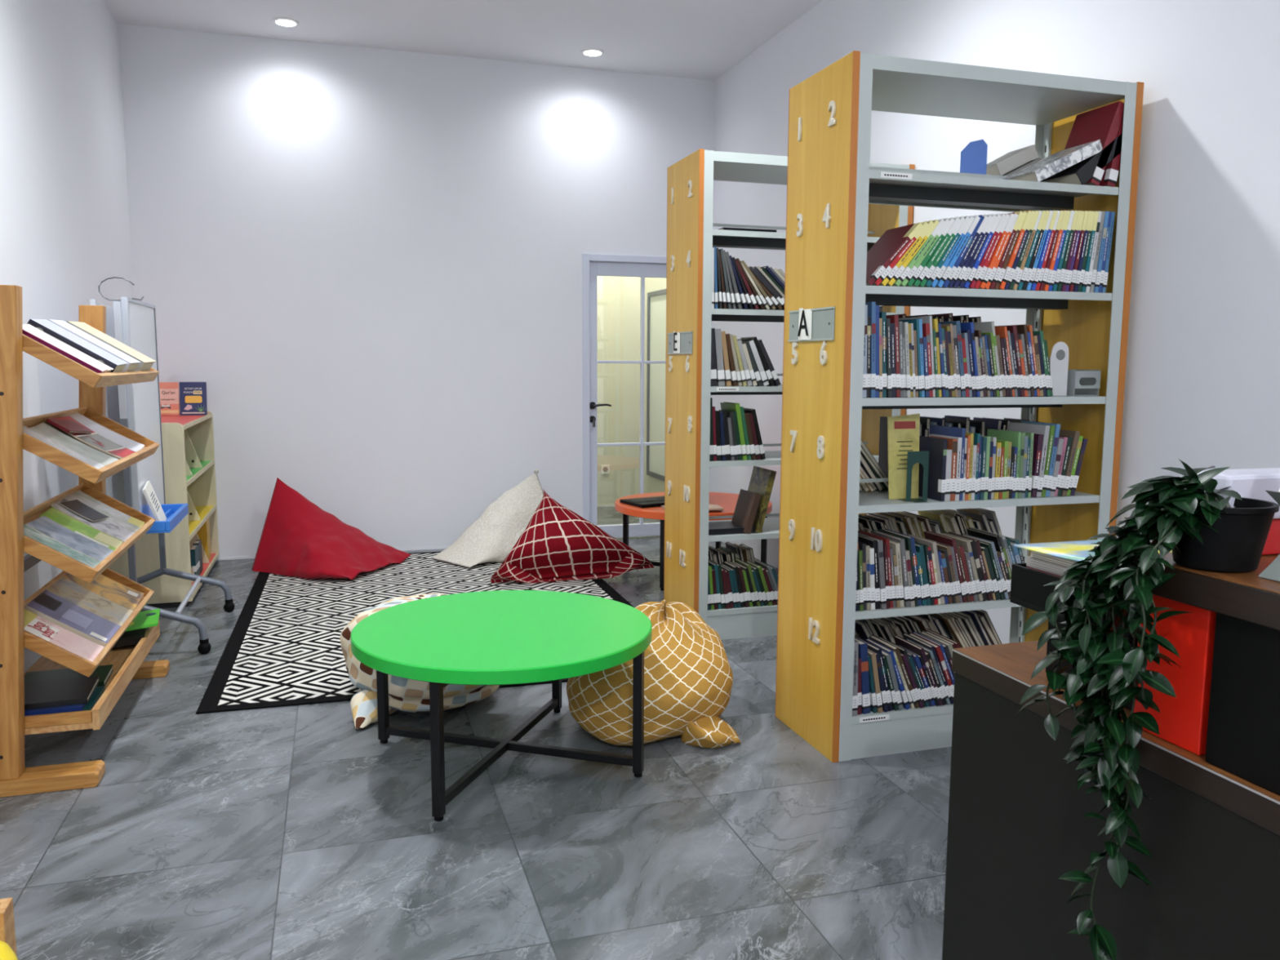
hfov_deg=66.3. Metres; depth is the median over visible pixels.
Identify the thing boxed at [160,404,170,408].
picture
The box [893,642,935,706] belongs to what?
book
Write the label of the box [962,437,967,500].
book
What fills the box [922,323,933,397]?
book
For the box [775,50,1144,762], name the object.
bookcase
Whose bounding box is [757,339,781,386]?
book
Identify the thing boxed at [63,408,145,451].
magazine
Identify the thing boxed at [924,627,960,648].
book
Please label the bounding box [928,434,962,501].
book
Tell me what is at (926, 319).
book
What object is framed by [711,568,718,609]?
book
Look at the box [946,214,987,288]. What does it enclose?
book
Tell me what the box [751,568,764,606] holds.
book
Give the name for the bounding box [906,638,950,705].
book
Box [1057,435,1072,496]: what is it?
book
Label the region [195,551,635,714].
area rug
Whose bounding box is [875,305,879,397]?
book
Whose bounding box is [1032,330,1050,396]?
book
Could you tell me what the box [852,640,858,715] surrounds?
book
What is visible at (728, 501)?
coffee table
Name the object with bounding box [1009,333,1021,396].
book
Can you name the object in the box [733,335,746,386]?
book
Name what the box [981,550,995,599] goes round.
book
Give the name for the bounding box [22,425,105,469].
magazine
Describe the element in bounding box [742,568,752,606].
book
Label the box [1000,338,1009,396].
book
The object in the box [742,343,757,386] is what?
book
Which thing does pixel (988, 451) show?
book
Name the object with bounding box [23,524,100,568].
magazine
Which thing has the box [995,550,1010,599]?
book
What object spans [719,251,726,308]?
book
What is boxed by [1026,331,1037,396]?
book
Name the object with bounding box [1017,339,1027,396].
book
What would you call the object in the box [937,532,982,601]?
book
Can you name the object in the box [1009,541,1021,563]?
book
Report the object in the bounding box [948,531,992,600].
book
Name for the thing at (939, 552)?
book
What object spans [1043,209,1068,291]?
book
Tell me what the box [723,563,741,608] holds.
book
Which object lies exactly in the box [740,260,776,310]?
book
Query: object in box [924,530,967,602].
book
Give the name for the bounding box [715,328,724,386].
book
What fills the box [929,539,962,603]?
book
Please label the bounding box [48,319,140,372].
book
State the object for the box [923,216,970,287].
book
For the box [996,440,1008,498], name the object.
book
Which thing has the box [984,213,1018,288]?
book
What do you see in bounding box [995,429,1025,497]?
book
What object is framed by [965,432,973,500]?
book
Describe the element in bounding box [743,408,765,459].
book
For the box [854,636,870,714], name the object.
book
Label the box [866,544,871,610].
book
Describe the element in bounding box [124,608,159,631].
magazine
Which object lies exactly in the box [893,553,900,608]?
book
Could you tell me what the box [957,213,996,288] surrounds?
book
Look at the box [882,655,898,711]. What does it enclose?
book
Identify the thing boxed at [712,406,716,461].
book
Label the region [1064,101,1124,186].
book
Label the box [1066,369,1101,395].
bin
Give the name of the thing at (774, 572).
book
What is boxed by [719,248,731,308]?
book
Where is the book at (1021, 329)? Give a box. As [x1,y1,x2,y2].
[1008,324,1034,396]
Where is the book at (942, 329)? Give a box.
[941,328,948,397]
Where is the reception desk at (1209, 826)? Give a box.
[942,552,1279,959]
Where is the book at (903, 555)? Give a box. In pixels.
[871,529,910,607]
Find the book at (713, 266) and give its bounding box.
[711,247,714,308]
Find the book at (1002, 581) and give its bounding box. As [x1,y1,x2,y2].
[961,533,1008,599]
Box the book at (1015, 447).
[1011,446,1017,498]
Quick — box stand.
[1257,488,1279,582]
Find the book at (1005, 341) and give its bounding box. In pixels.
[1000,337,1013,396]
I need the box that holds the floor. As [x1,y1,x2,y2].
[0,506,951,959]
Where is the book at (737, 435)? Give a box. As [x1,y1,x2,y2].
[718,408,742,460]
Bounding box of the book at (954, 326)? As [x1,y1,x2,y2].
[952,324,960,397]
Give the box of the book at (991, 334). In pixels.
[981,332,999,396]
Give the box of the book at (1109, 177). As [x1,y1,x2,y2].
[1098,110,1124,186]
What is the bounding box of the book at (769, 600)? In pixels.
[746,560,772,605]
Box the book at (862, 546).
[858,542,866,610]
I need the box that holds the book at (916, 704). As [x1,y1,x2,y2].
[868,634,919,708]
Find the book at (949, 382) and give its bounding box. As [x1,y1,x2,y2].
[944,330,951,397]
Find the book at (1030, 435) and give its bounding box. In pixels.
[999,429,1034,497]
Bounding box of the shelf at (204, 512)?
[188,505,213,534]
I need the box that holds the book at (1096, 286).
[1093,211,1109,292]
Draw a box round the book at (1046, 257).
[1035,209,1060,290]
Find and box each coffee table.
[350,590,652,821]
[614,492,772,590]
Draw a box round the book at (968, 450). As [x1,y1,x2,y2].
[964,435,970,500]
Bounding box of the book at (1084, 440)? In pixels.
[1070,438,1087,495]
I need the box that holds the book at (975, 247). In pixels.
[951,214,993,288]
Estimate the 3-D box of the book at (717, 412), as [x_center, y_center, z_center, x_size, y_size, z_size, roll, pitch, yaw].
[0.335,-0.212,4.593,0.035,0.231,0.177,-2,7,-17]
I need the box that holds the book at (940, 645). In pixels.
[911,631,954,687]
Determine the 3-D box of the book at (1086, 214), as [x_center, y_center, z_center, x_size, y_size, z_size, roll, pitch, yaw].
[1.441,-0.777,3.374,0.058,0.269,0.201,-2,7,-17]
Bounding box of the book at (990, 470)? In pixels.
[987,441,993,499]
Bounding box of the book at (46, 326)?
[26,319,128,372]
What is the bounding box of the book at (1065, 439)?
[1053,436,1067,496]
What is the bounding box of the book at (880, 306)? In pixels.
[879,305,882,311]
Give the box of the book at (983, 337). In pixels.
[981,336,990,396]
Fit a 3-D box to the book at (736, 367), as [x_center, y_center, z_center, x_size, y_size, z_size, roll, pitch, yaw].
[0.412,-0.559,4.577,0.068,0.238,0.180,-2,7,-17]
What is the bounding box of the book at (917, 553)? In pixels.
[915,551,926,605]
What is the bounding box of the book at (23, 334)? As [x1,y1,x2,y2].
[22,333,97,373]
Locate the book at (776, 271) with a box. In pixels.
[773,268,785,282]
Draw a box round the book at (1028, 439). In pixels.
[1024,438,1031,497]
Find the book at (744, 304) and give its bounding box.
[728,255,747,309]
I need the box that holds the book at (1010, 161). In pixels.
[986,144,1038,175]
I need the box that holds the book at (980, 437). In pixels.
[977,435,982,499]
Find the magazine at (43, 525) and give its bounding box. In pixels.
[25,515,113,562]
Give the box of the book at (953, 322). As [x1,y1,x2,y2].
[937,320,965,396]
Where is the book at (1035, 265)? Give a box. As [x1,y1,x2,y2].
[1026,209,1053,290]
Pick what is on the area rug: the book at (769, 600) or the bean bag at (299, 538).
the bean bag at (299, 538)
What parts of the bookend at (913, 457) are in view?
plate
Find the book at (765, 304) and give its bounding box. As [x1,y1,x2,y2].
[741,262,769,310]
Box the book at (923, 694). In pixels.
[908,655,928,706]
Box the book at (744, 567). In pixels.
[733,560,756,606]
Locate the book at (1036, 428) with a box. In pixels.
[1008,422,1049,497]
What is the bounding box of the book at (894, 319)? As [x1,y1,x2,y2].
[886,315,900,397]
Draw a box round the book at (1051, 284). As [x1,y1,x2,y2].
[1048,210,1071,291]
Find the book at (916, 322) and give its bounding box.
[898,319,922,397]
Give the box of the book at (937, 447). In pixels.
[918,435,947,501]
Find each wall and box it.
[0,0,133,672]
[118,23,714,558]
[597,275,640,505]
[643,0,1279,644]
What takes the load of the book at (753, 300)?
on the bookcase at (691, 237)
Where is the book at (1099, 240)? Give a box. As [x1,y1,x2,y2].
[1088,211,1105,292]
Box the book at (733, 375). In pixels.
[725,333,737,386]
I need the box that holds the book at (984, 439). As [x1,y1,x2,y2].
[979,437,986,499]
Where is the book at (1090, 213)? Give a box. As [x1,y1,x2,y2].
[1073,210,1092,292]
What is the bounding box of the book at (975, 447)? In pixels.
[970,444,977,500]
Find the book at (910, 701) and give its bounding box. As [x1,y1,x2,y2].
[893,650,914,708]
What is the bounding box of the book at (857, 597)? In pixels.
[855,532,859,611]
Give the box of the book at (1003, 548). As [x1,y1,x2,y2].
[1002,547,1011,581]
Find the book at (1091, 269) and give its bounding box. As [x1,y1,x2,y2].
[1085,210,1102,292]
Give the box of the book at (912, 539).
[881,528,921,605]
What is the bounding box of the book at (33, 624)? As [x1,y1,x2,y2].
[23,608,104,662]
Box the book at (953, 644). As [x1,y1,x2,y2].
[926,630,956,648]
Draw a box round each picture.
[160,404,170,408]
[183,404,191,410]
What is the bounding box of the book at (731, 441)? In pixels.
[727,417,734,460]
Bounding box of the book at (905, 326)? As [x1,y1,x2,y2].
[902,322,911,397]
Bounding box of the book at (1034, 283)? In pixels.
[1030,209,1057,290]
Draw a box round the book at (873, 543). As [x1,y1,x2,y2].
[858,533,879,608]
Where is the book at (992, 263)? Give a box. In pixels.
[978,213,1015,288]
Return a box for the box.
[1197,467,1279,555]
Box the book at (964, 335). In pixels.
[960,333,972,396]
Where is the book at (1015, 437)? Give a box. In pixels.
[986,429,1021,497]
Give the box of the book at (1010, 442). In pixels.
[1005,441,1011,498]
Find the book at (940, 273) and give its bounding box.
[929,215,974,287]
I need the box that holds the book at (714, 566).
[707,560,721,608]
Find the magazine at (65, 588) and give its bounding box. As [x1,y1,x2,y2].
[46,576,133,627]
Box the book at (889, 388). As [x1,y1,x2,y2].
[886,318,892,397]
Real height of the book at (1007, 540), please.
0.211 m
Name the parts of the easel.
board frame, post, leg, board frame, leg, cross rod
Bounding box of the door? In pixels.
[582,253,666,537]
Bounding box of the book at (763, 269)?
[760,267,784,294]
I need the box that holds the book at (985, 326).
[973,321,1002,396]
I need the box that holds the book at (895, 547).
[888,539,904,607]
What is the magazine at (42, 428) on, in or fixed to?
on the magazine rack
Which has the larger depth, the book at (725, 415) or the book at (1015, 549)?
the book at (725, 415)
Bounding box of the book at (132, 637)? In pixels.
[111,627,148,648]
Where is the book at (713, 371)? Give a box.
[710,328,716,386]
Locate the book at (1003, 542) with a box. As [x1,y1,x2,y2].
[968,527,1012,572]
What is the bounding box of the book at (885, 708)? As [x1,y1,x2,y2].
[867,648,888,712]
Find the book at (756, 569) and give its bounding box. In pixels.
[745,561,768,605]
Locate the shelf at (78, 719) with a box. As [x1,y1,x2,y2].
[24,710,92,728]
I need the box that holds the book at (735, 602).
[720,564,737,608]
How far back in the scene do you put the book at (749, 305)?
4.46 m
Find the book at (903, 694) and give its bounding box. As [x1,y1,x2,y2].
[864,637,910,709]
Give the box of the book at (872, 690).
[867,654,877,713]
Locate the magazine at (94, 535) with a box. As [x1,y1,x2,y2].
[38,506,123,551]
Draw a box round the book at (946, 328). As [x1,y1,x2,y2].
[941,326,955,397]
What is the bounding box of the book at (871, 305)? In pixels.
[865,302,875,397]
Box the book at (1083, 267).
[1077,210,1094,292]
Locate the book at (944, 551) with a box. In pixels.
[937,546,955,603]
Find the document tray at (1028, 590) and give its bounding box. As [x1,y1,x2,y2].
[1009,563,1137,710]
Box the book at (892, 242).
[866,222,923,285]
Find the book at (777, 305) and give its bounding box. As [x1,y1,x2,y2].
[749,268,782,310]
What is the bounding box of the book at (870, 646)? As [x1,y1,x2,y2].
[854,635,893,711]
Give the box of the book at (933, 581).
[927,546,937,604]
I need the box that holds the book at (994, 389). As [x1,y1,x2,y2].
[986,334,996,396]
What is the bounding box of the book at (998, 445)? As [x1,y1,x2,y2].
[993,442,1001,499]
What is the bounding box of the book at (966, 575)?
[959,545,973,601]
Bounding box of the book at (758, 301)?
[734,257,764,309]
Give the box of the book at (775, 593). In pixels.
[765,568,777,604]
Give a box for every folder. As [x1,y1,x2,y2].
[708,520,762,535]
[719,227,776,232]
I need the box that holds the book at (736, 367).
[729,333,742,386]
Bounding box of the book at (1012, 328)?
[994,324,1025,396]
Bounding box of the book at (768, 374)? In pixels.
[738,337,774,386]
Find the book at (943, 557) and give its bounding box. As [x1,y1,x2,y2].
[940,551,952,604]
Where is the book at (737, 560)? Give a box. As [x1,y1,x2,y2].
[733,557,760,606]
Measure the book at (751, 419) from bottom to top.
0.219 m
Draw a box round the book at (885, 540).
[857,529,893,608]
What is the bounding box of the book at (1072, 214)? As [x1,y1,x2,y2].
[1051,209,1075,291]
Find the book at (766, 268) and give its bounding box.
[760,266,784,290]
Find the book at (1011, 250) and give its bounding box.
[994,210,1026,289]
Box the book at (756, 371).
[741,340,762,386]
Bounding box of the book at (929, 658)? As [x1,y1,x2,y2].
[924,650,946,705]
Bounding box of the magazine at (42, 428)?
[29,422,118,466]
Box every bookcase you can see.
[107,410,219,608]
[663,148,915,639]
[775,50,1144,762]
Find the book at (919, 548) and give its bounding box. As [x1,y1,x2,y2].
[915,542,931,605]
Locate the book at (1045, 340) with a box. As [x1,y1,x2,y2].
[1044,339,1053,396]
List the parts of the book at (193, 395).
yellow panel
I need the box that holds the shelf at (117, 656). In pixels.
[24,644,137,734]
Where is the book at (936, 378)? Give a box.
[932,329,939,397]
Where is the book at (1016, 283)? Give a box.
[1013,210,1042,289]
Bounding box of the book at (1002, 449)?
[998,446,1004,498]
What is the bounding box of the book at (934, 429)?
[929,425,965,500]
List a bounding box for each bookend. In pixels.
[897,450,928,502]
[960,139,987,174]
[1048,341,1068,395]
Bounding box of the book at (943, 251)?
[917,216,964,287]
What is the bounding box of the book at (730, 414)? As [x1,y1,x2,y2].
[720,410,737,460]
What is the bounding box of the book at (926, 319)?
[898,315,935,397]
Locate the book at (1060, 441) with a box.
[1049,438,1063,497]
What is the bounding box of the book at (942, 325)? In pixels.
[941,324,957,397]
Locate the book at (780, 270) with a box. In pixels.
[777,268,785,278]
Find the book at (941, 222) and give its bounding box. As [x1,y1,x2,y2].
[891,218,945,286]
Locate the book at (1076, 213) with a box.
[1056,209,1078,291]
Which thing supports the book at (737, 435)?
on the bookcase at (691, 237)
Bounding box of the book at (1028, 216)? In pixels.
[998,210,1031,289]
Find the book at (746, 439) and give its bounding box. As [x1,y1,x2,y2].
[740,406,751,460]
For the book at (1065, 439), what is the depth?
3.36 m
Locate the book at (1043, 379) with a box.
[1033,333,1046,396]
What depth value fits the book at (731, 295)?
4.44 m
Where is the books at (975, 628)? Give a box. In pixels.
[708,312,1044,648]
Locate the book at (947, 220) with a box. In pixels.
[898,217,950,286]
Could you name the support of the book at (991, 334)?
on the bookcase at (832, 184)
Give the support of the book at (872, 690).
on the bookcase at (832, 184)
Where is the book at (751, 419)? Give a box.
[745,412,760,459]
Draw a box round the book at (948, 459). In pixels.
[944,448,951,501]
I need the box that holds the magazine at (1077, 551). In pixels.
[1013,539,1172,561]
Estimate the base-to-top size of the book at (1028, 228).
0.258 m
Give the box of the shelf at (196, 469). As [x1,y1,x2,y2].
[186,460,211,480]
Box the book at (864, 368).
[862,305,867,397]
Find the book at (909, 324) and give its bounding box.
[907,323,913,397]
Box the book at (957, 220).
[911,217,960,287]
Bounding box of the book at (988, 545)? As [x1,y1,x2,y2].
[978,540,1004,599]
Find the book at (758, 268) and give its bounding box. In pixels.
[756,266,784,298]
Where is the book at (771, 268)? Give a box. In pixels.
[769,266,785,284]
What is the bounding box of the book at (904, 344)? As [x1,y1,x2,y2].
[902,337,906,397]
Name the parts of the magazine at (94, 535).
pale panel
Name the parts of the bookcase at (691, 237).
panel, kick plate, shelf, shelf, divider rail, shelf, divider rail, shelf, shelf, shelf, panel, divider rail, panel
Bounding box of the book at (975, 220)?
[934,215,980,287]
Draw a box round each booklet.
[22,324,113,373]
[708,504,724,510]
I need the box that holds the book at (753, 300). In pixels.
[735,260,759,309]
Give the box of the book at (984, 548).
[980,545,1000,599]
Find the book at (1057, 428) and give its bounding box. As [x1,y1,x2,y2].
[1021,421,1060,497]
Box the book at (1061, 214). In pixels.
[1039,209,1064,290]
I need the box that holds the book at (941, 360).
[937,323,945,397]
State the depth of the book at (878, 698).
3.24 m
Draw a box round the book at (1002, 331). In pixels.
[995,326,1014,396]
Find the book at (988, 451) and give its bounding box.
[982,435,991,499]
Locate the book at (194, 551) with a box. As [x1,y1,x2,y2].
[190,544,199,575]
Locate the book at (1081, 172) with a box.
[1039,133,1122,184]
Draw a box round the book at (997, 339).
[995,334,1005,396]
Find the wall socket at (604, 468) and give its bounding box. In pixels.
[600,464,609,474]
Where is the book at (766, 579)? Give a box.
[761,567,776,604]
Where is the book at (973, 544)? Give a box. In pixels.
[943,531,987,600]
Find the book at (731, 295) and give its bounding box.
[723,249,736,309]
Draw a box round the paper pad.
[142,480,166,521]
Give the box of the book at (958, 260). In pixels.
[942,214,984,288]
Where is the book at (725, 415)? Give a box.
[723,412,730,460]
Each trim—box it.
[216,546,448,559]
[597,504,614,506]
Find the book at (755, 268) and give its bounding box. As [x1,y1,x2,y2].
[752,266,784,302]
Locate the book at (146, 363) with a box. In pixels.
[66,320,155,371]
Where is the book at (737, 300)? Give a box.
[724,251,742,309]
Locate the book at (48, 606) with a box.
[24,590,120,646]
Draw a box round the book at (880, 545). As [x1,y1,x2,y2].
[858,533,886,608]
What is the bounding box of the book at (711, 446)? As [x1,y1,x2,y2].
[709,397,713,461]
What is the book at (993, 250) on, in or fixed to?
on the bookcase at (832, 184)
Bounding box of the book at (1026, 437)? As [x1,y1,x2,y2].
[1022,435,1028,497]
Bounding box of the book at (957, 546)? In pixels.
[956,544,970,602]
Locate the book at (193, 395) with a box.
[179,382,207,415]
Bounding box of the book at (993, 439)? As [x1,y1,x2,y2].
[986,435,996,499]
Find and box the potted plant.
[1017,459,1279,959]
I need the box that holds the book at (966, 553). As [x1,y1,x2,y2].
[964,551,978,601]
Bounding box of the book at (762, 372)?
[749,339,768,386]
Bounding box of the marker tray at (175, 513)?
[145,503,188,533]
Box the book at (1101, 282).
[1097,211,1111,293]
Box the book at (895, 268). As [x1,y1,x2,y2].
[878,220,933,285]
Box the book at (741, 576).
[728,560,749,607]
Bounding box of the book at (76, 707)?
[24,703,86,715]
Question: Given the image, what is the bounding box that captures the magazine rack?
[0,284,169,797]
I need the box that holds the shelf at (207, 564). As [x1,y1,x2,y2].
[191,553,216,585]
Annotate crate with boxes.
[0,897,17,956]
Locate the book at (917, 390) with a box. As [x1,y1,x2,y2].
[913,330,919,397]
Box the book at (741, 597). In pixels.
[722,560,745,607]
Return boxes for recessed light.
[272,17,299,26]
[581,48,604,56]
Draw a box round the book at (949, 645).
[919,630,952,658]
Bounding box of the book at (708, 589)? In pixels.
[707,568,711,610]
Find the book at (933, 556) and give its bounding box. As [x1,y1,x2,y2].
[931,552,941,604]
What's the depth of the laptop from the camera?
5.82 m
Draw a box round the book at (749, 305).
[731,257,753,309]
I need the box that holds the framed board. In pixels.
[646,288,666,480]
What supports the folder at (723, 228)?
on the bookcase at (691, 237)
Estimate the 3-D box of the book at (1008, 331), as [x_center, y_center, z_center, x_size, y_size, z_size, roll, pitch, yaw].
[1.212,-0.395,3.333,0.053,0.218,0.172,-2,7,-17]
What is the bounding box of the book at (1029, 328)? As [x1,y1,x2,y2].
[1026,324,1039,396]
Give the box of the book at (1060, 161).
[1003,139,1102,182]
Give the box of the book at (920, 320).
[919,319,924,397]
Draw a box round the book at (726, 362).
[721,331,731,386]
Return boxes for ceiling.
[102,0,822,80]
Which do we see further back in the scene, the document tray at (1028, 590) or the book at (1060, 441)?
the book at (1060, 441)
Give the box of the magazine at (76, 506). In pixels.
[58,499,109,521]
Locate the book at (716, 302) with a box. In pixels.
[712,246,718,308]
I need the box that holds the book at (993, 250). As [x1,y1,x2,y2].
[973,213,1009,288]
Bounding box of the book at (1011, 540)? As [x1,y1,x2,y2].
[1004,536,1024,563]
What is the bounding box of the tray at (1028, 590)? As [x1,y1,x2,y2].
[1009,563,1137,644]
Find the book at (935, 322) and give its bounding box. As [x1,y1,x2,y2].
[932,318,942,397]
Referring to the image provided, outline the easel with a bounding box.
[89,276,235,654]
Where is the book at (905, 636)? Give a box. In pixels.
[902,632,953,704]
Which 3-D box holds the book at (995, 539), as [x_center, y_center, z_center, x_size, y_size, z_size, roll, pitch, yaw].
[1.223,0.289,3.422,0.087,0.223,0.169,-2,7,-17]
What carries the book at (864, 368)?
on the bookcase at (832, 184)
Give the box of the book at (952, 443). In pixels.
[926,435,957,501]
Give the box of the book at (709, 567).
[707,564,714,609]
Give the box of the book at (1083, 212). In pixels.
[1065,210,1084,291]
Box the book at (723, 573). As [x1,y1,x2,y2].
[720,567,729,608]
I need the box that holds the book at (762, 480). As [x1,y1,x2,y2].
[747,466,776,533]
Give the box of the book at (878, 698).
[867,649,883,713]
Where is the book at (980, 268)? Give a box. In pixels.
[968,213,1006,288]
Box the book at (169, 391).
[159,382,179,415]
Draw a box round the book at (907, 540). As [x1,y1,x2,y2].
[877,528,918,606]
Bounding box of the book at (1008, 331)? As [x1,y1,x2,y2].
[1007,330,1017,396]
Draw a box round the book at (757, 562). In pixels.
[753,559,777,595]
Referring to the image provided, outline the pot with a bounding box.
[1171,497,1279,573]
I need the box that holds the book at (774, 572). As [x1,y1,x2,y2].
[761,561,777,586]
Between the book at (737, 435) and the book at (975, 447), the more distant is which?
the book at (737, 435)
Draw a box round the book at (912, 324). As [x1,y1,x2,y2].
[911,323,915,397]
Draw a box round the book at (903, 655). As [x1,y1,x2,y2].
[900,652,923,708]
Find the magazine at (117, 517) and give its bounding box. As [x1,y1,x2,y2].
[66,490,144,532]
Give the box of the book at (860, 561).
[858,549,863,611]
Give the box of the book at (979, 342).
[977,337,985,396]
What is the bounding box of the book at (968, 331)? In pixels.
[960,329,976,396]
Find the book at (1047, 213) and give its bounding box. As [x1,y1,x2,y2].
[1021,209,1050,290]
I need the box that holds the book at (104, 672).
[24,664,113,686]
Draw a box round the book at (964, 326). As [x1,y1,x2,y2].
[960,322,980,396]
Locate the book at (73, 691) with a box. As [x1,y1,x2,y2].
[24,675,99,710]
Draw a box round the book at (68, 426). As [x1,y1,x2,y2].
[45,418,92,434]
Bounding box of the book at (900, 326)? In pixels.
[898,321,903,397]
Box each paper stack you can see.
[1026,555,1068,576]
[1026,566,1062,577]
[1030,551,1076,567]
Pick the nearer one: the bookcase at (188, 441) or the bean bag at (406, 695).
the bean bag at (406, 695)
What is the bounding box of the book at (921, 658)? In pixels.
[898,644,939,706]
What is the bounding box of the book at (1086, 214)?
[1068,210,1088,292]
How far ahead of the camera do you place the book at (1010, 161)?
3.45 m
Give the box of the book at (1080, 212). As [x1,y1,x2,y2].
[1061,209,1082,291]
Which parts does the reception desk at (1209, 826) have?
metal trim, accent panel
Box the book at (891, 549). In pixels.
[889,547,895,608]
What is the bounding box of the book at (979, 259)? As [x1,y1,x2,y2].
[962,213,1001,288]
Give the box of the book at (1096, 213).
[1080,210,1098,292]
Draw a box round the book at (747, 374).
[737,339,752,386]
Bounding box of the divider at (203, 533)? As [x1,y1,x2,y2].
[196,518,211,559]
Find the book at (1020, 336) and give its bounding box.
[1017,333,1031,396]
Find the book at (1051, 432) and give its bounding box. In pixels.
[1014,422,1055,497]
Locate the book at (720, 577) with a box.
[708,559,725,608]
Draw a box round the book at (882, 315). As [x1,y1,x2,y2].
[879,311,886,397]
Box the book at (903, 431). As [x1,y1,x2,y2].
[887,413,919,499]
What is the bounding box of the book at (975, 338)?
[974,337,983,396]
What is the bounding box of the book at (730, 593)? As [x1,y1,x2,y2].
[721,567,733,608]
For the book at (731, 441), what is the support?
on the bookcase at (691, 237)
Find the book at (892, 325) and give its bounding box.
[890,323,896,397]
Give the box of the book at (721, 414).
[719,411,725,461]
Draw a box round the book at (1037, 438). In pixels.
[1031,433,1043,497]
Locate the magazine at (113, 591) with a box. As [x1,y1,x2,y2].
[63,573,144,611]
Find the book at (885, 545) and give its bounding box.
[882,542,889,608]
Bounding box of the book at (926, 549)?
[915,541,933,605]
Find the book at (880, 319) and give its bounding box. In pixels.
[879,318,882,397]
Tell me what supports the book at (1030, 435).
on the bookcase at (832, 184)
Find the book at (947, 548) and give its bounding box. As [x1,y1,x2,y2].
[936,542,959,603]
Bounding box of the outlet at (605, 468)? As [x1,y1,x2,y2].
[603,466,608,471]
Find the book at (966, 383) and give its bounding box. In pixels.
[961,338,969,396]
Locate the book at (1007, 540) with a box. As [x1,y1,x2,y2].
[1005,537,1015,564]
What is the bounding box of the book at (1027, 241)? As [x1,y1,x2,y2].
[1008,210,1039,289]
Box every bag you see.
[0,940,17,959]
[251,477,412,579]
[340,593,500,728]
[431,468,543,567]
[490,489,653,583]
[566,600,741,748]
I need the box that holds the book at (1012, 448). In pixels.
[1008,447,1014,498]
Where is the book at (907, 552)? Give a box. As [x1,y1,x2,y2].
[905,549,915,606]
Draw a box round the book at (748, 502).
[731,488,761,533]
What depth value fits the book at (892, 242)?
3.12 m
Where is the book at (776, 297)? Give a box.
[748,266,784,310]
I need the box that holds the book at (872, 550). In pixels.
[870,547,875,609]
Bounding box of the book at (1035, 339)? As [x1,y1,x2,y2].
[1033,335,1043,396]
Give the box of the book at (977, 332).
[973,329,987,396]
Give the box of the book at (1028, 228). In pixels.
[1004,210,1035,289]
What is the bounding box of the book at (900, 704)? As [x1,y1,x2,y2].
[881,650,903,710]
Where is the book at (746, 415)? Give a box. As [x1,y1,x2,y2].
[744,412,755,460]
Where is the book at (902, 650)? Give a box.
[879,635,925,707]
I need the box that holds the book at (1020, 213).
[988,210,1023,288]
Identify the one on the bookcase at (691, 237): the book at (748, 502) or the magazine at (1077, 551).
the book at (748, 502)
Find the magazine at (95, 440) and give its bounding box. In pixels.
[48,416,136,458]
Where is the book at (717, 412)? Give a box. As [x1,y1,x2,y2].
[715,410,721,461]
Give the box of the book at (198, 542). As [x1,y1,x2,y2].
[193,539,203,574]
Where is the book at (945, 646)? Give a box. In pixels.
[920,632,955,677]
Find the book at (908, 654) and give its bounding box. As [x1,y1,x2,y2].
[906,651,931,706]
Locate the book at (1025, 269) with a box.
[1017,209,1046,290]
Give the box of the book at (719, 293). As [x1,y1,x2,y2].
[715,248,722,308]
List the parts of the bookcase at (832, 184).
panel, divider rail, kick plate, shelf, divider rail, shelf, shelf, shelf, shelf, shelf, panel, panel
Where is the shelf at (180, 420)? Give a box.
[160,413,208,425]
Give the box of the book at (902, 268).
[885,219,938,286]
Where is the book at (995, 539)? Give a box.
[966,528,1010,587]
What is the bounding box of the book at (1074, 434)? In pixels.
[1058,429,1079,496]
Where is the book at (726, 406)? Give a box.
[720,401,746,460]
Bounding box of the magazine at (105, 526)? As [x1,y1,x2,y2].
[50,497,134,542]
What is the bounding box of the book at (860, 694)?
[857,657,862,715]
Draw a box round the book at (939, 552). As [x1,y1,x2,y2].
[937,550,948,604]
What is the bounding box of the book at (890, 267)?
[871,221,928,285]
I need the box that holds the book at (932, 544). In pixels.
[907,533,945,604]
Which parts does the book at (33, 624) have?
yellow panel, white panel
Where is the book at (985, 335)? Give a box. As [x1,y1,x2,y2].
[981,334,993,396]
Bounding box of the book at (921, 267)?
[905,217,954,286]
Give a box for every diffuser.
[275,19,295,25]
[583,50,600,55]
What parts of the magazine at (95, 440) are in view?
red panel, red panel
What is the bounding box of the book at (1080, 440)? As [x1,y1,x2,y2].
[1066,435,1083,496]
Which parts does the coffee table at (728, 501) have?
leg, leg, leg, leg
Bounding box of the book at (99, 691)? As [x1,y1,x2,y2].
[57,685,105,713]
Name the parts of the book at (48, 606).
dark panel, pale panel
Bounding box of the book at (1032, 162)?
[1002,157,1041,176]
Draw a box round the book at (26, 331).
[22,324,107,373]
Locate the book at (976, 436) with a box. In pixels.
[965,431,980,500]
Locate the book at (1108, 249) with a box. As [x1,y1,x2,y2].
[1101,211,1115,293]
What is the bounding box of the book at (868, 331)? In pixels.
[866,316,871,397]
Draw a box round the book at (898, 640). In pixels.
[893,634,942,706]
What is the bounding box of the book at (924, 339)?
[922,337,929,397]
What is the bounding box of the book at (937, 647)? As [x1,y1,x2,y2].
[910,631,954,699]

